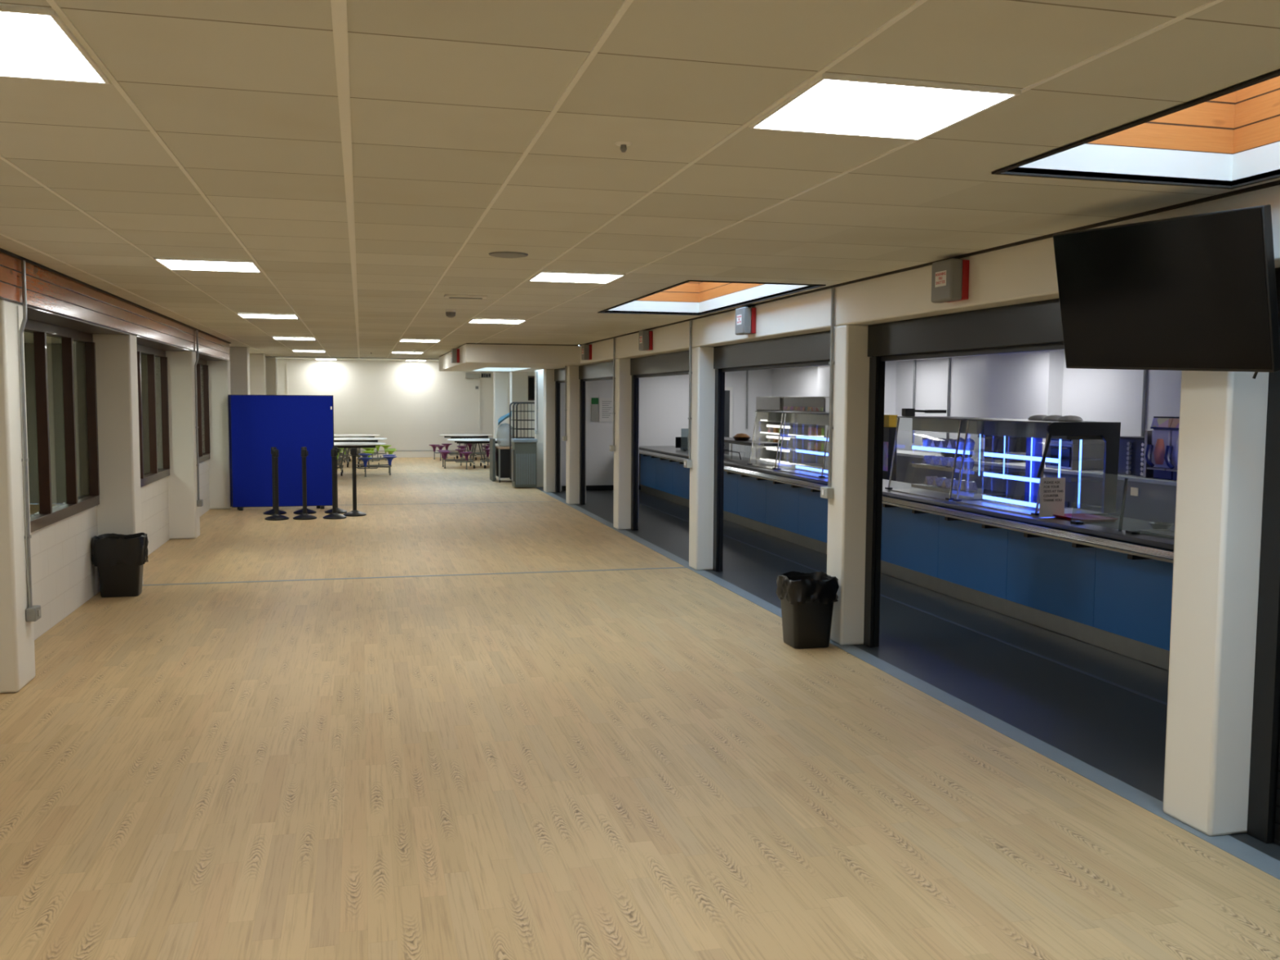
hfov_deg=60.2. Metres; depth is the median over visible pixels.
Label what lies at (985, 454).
light
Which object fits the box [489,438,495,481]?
panel
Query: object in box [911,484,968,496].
light
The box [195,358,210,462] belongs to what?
window
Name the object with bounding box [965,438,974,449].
pot
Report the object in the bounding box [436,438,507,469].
table
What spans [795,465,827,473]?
light
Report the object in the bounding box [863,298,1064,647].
roller shutter
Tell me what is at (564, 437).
cable conduit
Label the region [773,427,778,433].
carton
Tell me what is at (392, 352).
recessed light
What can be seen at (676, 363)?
roller shutter
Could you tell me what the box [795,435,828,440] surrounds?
light
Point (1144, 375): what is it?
conduit
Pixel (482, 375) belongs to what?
wall sign
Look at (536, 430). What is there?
cable conduit
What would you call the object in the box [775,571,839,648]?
waste bin
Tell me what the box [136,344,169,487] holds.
window
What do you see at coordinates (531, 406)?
wall
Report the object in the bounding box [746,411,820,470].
display case
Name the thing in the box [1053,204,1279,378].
television
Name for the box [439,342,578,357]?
trim
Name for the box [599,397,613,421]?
poster
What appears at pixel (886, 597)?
trim
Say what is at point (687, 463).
cable conduit
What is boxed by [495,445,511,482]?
trolley
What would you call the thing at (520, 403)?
trolley
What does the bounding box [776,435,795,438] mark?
shelf
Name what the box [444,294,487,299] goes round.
air vent
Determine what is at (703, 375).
pillar
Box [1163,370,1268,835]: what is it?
pillar
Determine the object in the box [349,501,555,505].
trim
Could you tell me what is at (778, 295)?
trim
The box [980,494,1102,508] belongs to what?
shelf
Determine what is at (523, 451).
base cabinet
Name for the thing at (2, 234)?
trim
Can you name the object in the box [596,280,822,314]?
trim
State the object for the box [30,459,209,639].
wall
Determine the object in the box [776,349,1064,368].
ceiling
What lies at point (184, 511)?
pillar
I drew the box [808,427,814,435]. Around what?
carton
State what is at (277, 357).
ceiling
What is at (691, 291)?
skylight
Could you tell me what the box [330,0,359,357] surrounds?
trim
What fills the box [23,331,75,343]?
ceiling
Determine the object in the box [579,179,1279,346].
trim
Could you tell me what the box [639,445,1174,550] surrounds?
countertop
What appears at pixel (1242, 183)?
trim
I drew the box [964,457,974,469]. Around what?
pot
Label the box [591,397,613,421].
notice board
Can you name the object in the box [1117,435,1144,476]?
dispenser
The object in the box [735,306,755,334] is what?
alarm box
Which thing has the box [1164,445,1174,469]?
tap
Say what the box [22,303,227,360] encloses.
trim
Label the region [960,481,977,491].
sandwich
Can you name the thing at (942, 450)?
light
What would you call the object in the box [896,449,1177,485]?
countertop
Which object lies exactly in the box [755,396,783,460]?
chilled multideck
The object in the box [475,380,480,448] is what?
trunking
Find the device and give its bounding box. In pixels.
[901,408,946,416]
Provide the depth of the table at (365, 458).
26.32 m
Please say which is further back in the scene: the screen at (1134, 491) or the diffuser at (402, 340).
the diffuser at (402, 340)
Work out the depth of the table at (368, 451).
29.45 m
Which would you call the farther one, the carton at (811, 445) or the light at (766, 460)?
the carton at (811, 445)
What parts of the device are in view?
arm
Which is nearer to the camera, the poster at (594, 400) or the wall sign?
the poster at (594, 400)
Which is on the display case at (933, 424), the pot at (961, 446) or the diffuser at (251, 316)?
the pot at (961, 446)
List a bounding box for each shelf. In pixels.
[764,447,810,450]
[770,458,816,462]
[773,424,820,426]
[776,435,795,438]
[793,462,822,465]
[798,465,827,470]
[804,448,828,453]
[807,435,828,438]
[909,483,1008,493]
[911,445,1008,452]
[918,463,1004,471]
[980,471,1102,482]
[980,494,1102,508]
[982,452,1103,460]
[1146,466,1171,470]
[1165,469,1177,471]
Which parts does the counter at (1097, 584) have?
kick plate, panel, kick plate, panel, kick plate, panel, kick plate, panel, kick plate, panel, kick plate, panel, kick plate, panel, panel, tray rail, kick plate, panel, kick plate, panel, kick plate, panel, kick plate, panel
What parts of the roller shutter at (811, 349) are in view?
guide rail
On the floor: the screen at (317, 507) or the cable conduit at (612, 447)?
the screen at (317, 507)
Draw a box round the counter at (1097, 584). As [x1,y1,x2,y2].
[639,445,1174,670]
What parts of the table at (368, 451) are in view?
stool seat, stool seat, stool seat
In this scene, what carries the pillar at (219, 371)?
on the floor
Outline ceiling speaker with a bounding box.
[488,251,528,257]
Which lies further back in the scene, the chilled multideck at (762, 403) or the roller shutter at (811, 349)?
the chilled multideck at (762, 403)
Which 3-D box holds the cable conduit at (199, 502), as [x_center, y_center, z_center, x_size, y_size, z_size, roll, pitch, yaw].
[-5.821,-0.807,14.561,0.067,2.315,0.124,-1,4,-14]
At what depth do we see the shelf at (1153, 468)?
11.03 m
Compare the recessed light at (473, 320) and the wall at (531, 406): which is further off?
the wall at (531, 406)
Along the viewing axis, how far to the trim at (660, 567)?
11.55 m
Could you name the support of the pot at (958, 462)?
on the display case at (933, 424)
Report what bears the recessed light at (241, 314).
in the ceiling at (447, 97)
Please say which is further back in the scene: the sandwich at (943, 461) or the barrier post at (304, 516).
the barrier post at (304, 516)
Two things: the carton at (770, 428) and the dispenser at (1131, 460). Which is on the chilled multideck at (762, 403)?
the carton at (770, 428)
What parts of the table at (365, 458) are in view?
frame, stool arm, stool seat, stool seat, stool arm, stool arm, stool seat, stool seat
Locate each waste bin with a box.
[91,532,148,597]
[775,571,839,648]
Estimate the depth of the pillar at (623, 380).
15.73 m
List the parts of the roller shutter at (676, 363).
guide rail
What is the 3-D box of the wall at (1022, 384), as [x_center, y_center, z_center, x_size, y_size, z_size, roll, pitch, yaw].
[5.922,-0.182,10.788,0.450,2.600,26.000,-1,4,-14]
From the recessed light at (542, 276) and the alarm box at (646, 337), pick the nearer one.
the recessed light at (542, 276)
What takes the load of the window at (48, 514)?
in the wall at (64, 576)
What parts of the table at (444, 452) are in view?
stool seat, stool seat, stool arm, stool arm, stool seat, stool seat, frame, frame, stool seat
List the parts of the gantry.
post, post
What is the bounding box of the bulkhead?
[439,343,580,372]
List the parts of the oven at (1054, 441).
door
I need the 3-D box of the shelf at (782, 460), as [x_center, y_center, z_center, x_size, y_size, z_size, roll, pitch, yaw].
[2.176,-0.276,15.859,0.440,0.008,0.990,-1,4,-14]
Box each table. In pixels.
[333,434,391,462]
[333,437,396,467]
[333,442,396,476]
[429,434,492,460]
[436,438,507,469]
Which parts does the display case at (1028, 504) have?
post, panel, post, frame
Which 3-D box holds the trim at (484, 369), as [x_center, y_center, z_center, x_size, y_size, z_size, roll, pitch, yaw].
[-2.847,-2.305,22.427,0.930,0.125,2.960,-1,4,-14]
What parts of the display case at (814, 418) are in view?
post, post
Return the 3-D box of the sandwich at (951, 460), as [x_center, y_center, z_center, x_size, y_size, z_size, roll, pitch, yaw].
[3.231,-0.180,11.339,0.140,0.091,0.104,-1,4,-14]
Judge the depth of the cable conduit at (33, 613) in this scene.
7.10 m
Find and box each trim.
[0,154,301,356]
[0,232,272,356]
[0,248,231,343]
[0,252,229,359]
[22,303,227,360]
[45,0,330,357]
[142,567,687,586]
[278,356,431,359]
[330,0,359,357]
[342,449,481,451]
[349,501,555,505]
[386,0,633,358]
[386,472,478,474]
[415,0,927,358]
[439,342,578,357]
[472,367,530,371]
[475,0,1224,343]
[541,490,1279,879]
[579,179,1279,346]
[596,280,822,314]
[597,280,826,315]
[608,490,1167,705]
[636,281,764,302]
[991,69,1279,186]
[991,70,1279,189]
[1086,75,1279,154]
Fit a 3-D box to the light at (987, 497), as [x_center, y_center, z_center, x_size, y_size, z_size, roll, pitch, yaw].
[3.421,0.204,10.005,0.009,0.036,1.150,-1,4,-14]
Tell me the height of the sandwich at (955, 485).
0.091 m
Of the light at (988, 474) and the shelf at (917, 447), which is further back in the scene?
the shelf at (917, 447)
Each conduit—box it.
[17,260,40,622]
[194,330,203,506]
[534,371,537,434]
[562,365,567,440]
[609,337,615,451]
[684,320,692,467]
[746,370,748,428]
[820,288,834,498]
[911,360,915,443]
[946,357,951,439]
[1141,369,1146,435]
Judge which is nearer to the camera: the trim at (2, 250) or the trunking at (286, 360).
the trim at (2, 250)
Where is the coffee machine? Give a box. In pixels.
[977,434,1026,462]
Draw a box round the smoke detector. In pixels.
[444,309,456,317]
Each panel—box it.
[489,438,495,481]
[1142,430,1153,477]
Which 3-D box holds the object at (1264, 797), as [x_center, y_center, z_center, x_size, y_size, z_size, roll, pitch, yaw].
[3.156,0.455,3.054,0.200,2.435,3.496,-1,4,-14]
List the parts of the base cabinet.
frame, door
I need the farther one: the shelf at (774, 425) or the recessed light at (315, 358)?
the recessed light at (315, 358)
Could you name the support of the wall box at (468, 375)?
attached to the wall at (409, 404)
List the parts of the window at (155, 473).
post, post, post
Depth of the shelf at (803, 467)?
14.80 m
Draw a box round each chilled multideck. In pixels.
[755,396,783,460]
[782,396,829,465]
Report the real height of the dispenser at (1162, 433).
0.625 m
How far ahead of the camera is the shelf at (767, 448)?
15.88 m
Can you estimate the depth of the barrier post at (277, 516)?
16.80 m
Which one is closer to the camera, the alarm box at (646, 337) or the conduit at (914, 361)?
the alarm box at (646, 337)
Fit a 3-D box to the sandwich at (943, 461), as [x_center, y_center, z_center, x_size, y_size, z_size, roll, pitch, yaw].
[3.189,-0.193,11.504,0.140,0.091,0.104,-1,4,-14]
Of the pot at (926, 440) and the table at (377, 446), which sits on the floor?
the table at (377, 446)
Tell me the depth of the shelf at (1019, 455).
10.00 m
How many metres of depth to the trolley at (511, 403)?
24.00 m
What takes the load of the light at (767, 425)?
attached to the display case at (774, 416)
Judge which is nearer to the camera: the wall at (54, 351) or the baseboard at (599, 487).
the wall at (54, 351)
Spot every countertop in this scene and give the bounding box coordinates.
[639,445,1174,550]
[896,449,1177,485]
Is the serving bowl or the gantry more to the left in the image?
the gantry
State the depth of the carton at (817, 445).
18.40 m
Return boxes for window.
[23,319,99,533]
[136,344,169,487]
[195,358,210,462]
[528,376,534,400]
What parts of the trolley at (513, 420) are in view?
frame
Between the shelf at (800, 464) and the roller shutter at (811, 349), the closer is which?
the roller shutter at (811, 349)
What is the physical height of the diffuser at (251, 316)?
0.007 m
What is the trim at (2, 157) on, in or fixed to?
attached to the ceiling at (447, 97)
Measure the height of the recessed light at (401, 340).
0.012 m
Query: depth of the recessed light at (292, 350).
21.15 m
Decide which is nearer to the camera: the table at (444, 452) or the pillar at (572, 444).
the pillar at (572, 444)
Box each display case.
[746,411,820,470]
[775,412,829,478]
[884,416,1008,501]
[952,418,1120,516]
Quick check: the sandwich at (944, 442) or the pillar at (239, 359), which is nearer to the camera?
the sandwich at (944, 442)
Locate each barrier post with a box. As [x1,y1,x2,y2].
[262,447,286,515]
[264,448,288,520]
[293,446,316,514]
[293,448,316,519]
[322,448,346,519]
[324,446,346,513]
[343,448,366,516]
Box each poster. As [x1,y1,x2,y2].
[591,397,598,404]
[591,404,598,421]
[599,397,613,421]
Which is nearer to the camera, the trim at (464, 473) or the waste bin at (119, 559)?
the waste bin at (119, 559)
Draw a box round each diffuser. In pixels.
[239,314,297,318]
[274,337,314,339]
[400,339,439,342]
[470,320,523,323]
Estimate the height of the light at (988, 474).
0.036 m
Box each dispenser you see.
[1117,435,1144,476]
[1144,416,1179,479]
[1164,417,1179,480]
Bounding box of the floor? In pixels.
[0,457,1279,959]
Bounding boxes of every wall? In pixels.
[23,342,150,503]
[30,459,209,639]
[276,359,509,450]
[528,372,534,436]
[534,184,1279,490]
[561,368,772,485]
[771,350,1181,470]
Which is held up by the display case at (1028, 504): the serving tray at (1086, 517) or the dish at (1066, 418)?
the dish at (1066, 418)
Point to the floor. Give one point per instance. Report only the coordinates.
(620, 764)
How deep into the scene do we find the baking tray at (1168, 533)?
8.21 m
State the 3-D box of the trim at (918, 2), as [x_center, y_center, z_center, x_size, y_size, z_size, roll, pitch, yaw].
[-1.505,-1.682,10.806,0.016,0.006,29.880,-1,4,-14]
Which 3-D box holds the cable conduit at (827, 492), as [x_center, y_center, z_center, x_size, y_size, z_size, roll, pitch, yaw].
[1.455,-0.665,8.517,0.067,1.615,0.124,-1,4,-14]
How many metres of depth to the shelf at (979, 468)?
11.19 m
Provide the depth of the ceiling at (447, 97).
3.85 m
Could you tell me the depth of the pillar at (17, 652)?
6.94 m
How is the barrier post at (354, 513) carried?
on the floor
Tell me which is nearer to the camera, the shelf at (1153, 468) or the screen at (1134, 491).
the screen at (1134, 491)
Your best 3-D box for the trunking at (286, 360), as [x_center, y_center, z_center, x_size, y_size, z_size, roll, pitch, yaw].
[-10.600,-2.239,33.230,0.040,2.740,0.030,-1,4,-14]
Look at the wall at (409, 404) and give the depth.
34.05 m
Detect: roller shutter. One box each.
[554,368,564,492]
[578,360,613,504]
[630,350,688,530]
[712,330,830,571]
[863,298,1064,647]
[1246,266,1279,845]
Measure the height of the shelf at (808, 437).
0.008 m
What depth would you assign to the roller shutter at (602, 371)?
19.31 m
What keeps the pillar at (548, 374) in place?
on the floor
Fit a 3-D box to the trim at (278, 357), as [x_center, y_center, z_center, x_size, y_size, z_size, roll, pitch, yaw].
[-5.344,-2.769,25.219,7.200,0.012,0.012,-1,4,-14]
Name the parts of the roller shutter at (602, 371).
guide rail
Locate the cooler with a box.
[882,414,897,480]
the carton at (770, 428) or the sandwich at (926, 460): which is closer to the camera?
the sandwich at (926, 460)
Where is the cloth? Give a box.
[497,411,511,426]
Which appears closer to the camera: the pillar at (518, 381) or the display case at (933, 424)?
the display case at (933, 424)
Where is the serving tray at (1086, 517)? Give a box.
[1053,513,1118,522]
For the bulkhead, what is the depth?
18.19 m
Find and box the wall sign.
[480,373,491,377]
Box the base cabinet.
[511,438,537,487]
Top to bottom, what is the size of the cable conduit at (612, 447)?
1.615 m
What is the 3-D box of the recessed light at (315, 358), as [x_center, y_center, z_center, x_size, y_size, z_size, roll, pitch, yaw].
[-9.333,-3.589,32.843,0.600,0.012,0.600,-1,4,-14]
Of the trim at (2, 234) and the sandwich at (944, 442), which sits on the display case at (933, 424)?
the sandwich at (944, 442)
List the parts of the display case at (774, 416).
post, post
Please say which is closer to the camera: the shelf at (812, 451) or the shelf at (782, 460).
the shelf at (812, 451)
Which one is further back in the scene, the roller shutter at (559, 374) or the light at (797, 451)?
the roller shutter at (559, 374)
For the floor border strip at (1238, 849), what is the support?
on the floor
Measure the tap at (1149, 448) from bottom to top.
0.231 m
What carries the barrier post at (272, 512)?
on the floor
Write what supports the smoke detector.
attached to the ceiling at (447, 97)
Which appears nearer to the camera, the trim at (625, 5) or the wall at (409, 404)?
the trim at (625, 5)
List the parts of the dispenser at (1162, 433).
lid, tank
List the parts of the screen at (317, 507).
edge frame, felt panel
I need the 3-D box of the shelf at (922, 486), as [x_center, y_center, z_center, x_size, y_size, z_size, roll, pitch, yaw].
[3.287,0.087,11.457,0.440,0.008,1.240,-1,4,-14]
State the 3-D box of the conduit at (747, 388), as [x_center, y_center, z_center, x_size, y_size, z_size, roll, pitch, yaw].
[2.249,-1.699,23.169,0.036,1.250,0.034,-1,4,-14]
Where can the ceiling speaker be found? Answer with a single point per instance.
(499, 254)
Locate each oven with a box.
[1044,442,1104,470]
[1050,439,1104,444]
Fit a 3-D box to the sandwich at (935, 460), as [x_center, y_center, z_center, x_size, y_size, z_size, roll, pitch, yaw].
[3.148,-0.205,11.668,0.140,0.091,0.104,-1,4,-14]
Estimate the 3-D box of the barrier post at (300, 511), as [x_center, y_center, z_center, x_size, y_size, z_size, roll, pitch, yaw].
[-5.383,0.002,17.721,0.356,1.068,0.356,-1,4,-18]
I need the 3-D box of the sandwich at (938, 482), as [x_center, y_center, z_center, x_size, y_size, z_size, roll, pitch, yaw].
[3.161,0.019,11.627,0.140,0.091,0.104,-1,4,-14]
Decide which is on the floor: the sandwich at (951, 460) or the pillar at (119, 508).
the pillar at (119, 508)
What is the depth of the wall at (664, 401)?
22.74 m
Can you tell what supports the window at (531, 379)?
in the wall at (531, 406)
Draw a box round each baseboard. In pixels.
[340,450,489,457]
[561,484,640,490]
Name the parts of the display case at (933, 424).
post, post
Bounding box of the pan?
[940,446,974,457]
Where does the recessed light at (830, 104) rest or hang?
in the ceiling at (447, 97)
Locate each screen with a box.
[227,394,320,509]
[229,394,333,510]
[675,436,688,449]
[1070,478,1140,533]
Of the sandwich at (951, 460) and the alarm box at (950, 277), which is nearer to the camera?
the alarm box at (950, 277)
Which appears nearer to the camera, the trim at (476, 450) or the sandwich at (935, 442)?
the sandwich at (935, 442)
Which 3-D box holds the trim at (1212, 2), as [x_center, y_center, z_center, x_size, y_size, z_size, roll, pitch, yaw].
[0.045,-1.404,7.185,0.016,0.006,22.080,-1,4,-14]
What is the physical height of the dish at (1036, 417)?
0.052 m
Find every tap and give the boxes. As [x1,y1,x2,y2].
[1144,444,1154,466]
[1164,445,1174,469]
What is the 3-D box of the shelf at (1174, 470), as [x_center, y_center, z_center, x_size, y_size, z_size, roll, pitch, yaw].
[5.266,-0.090,10.795,0.079,0.015,0.260,-1,4,-14]
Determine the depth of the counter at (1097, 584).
9.72 m
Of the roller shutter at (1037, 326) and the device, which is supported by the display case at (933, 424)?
the device
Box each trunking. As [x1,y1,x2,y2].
[285,360,288,395]
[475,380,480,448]
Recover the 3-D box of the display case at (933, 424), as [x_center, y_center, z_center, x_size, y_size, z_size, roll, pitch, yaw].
[3.183,-0.244,11.402,0.740,0.799,1.342,-1,4,-14]
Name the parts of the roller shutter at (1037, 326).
guide rail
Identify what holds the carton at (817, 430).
on the chilled multideck at (815, 404)
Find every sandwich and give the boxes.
[921,455,936,464]
[923,475,937,484]
[929,456,943,465]
[930,438,944,447]
[932,477,946,486]
[937,457,952,466]
[938,439,950,448]
[941,478,955,488]
[946,439,955,448]
[946,457,954,466]
[952,480,965,489]
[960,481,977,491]
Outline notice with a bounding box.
[1039,477,1065,517]
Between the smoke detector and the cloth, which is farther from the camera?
the cloth
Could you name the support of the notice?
on the counter at (1097, 584)
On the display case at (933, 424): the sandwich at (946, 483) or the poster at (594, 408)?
the sandwich at (946, 483)
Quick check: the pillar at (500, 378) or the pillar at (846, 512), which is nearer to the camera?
the pillar at (846, 512)
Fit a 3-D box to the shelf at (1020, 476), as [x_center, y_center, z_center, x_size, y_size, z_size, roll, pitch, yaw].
[3.635,-0.028,10.067,0.440,0.008,1.240,-1,4,-14]
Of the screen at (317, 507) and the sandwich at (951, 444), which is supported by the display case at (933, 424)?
the sandwich at (951, 444)
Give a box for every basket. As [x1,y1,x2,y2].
[732,433,751,440]
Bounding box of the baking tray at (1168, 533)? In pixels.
[1137,528,1174,538]
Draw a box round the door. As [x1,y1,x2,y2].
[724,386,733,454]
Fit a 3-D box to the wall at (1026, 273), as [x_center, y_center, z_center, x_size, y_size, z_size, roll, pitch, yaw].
[1.657,-0.302,10.375,1.220,2.850,27.300,-1,4,-14]
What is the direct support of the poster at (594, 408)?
attached to the notice board
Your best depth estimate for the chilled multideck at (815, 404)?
19.34 m
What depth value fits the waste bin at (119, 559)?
10.27 m
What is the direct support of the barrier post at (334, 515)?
on the floor
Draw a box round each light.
[0,4,111,84]
[153,257,262,272]
[236,312,298,319]
[271,336,315,340]
[292,350,325,351]
[315,358,336,359]
[391,351,423,353]
[399,338,440,342]
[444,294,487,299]
[467,318,526,324]
[528,271,625,283]
[748,73,1021,140]
[760,431,778,435]
[765,458,789,464]
[766,424,790,428]
[766,435,790,439]
[766,447,789,452]
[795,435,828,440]
[795,448,828,456]
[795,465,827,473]
[911,445,969,454]
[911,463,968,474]
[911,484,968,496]
[982,494,1039,507]
[983,452,1058,462]
[983,471,1039,483]
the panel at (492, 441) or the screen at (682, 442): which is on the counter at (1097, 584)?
the screen at (682, 442)
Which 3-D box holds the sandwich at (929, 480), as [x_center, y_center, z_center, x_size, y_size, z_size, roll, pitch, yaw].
[3.115,0.005,11.810,0.140,0.091,0.104,-1,4,-14]
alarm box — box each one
[451,348,459,363]
[581,344,591,359]
[638,330,653,351]
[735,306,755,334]
[931,257,969,302]
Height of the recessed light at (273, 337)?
0.012 m
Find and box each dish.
[1027,414,1047,420]
[1042,414,1062,421]
[1057,415,1083,421]
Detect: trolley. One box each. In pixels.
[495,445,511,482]
[509,402,534,484]
[512,402,534,438]
[515,402,534,438]
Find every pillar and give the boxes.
[0,297,35,693]
[75,333,142,591]
[155,350,199,539]
[200,360,231,509]
[229,346,249,395]
[248,353,266,395]
[265,356,277,395]
[493,371,508,451]
[509,372,528,445]
[543,368,560,492]
[565,365,586,504]
[613,358,639,529]
[688,346,715,570]
[826,324,871,644]
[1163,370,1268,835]
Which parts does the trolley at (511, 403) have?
frame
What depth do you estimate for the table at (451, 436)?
33.01 m
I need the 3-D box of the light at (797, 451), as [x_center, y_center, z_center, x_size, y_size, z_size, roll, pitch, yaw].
[2.300,-0.352,14.437,0.009,0.036,1.350,-1,4,-14]
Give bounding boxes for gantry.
[687,435,781,463]
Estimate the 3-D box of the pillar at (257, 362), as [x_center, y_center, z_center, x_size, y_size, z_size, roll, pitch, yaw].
[-8.217,-1.270,23.270,0.640,2.750,0.400,-1,4,-14]
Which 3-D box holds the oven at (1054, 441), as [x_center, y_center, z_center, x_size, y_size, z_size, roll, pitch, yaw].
[5.029,-0.533,12.708,0.537,0.220,0.500,-1,4,-14]
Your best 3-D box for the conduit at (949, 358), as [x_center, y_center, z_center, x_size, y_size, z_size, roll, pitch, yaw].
[4.539,-1.147,16.260,0.036,1.300,0.034,-1,4,-14]
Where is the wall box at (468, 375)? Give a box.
[465,373,479,378]
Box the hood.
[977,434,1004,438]
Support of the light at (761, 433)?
attached to the chilled multideck at (762, 403)
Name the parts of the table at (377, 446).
stool arm, stool seat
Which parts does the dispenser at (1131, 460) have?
lid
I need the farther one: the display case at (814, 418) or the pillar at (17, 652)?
the display case at (814, 418)
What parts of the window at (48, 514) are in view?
post, post, post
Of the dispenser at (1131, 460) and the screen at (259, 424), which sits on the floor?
the screen at (259, 424)
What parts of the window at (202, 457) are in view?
post, post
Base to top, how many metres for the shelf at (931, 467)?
0.036 m
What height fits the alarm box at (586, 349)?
0.244 m
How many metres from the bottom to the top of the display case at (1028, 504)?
0.799 m
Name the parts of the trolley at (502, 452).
frame, panel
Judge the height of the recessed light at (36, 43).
0.012 m
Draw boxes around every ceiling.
[0,0,1279,359]
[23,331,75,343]
[276,356,439,361]
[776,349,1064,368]
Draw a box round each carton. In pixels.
[768,426,773,432]
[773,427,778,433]
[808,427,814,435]
[808,442,814,448]
[814,427,822,435]
[814,442,821,448]
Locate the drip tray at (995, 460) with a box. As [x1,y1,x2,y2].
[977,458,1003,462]
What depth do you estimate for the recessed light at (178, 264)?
7.30 m
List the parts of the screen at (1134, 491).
post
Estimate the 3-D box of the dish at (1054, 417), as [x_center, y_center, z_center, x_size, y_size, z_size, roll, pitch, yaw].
[3.690,-0.553,9.824,0.210,0.052,0.210,-1,4,-14]
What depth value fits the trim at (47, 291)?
8.89 m
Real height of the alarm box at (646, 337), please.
0.244 m
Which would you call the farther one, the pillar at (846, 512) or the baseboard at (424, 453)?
the baseboard at (424, 453)
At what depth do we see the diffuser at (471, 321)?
12.57 m
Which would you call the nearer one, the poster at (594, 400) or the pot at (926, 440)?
the pot at (926, 440)
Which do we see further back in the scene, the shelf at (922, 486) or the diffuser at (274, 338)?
the diffuser at (274, 338)
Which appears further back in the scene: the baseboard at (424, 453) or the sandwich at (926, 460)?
the baseboard at (424, 453)
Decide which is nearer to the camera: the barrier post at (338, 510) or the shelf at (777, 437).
the shelf at (777, 437)
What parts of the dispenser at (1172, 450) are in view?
tank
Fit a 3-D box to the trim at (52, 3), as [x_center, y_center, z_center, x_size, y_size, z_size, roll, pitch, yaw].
[-3.299,-1.659,10.355,0.016,0.006,29.880,-1,4,-14]
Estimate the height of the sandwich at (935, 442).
0.091 m
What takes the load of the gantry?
on the counter at (1097, 584)
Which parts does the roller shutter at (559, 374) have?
guide rail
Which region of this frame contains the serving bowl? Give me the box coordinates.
[1147,521,1173,528]
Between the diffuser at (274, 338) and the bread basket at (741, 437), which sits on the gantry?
the bread basket at (741, 437)
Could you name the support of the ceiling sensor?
attached to the ceiling at (447, 97)
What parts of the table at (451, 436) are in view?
stool seat, stool seat, stool seat, stool seat, stool seat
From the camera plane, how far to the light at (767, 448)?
15.79 m
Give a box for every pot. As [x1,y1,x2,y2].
[922,435,932,446]
[955,437,964,448]
[955,456,964,468]
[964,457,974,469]
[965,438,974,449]
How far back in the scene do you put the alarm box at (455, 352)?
18.98 m
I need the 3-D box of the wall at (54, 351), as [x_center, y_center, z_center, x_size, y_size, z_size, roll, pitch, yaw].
[-7.455,-0.454,11.993,3.400,2.800,15.100,-1,4,-14]
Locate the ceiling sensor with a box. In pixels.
[614,141,631,152]

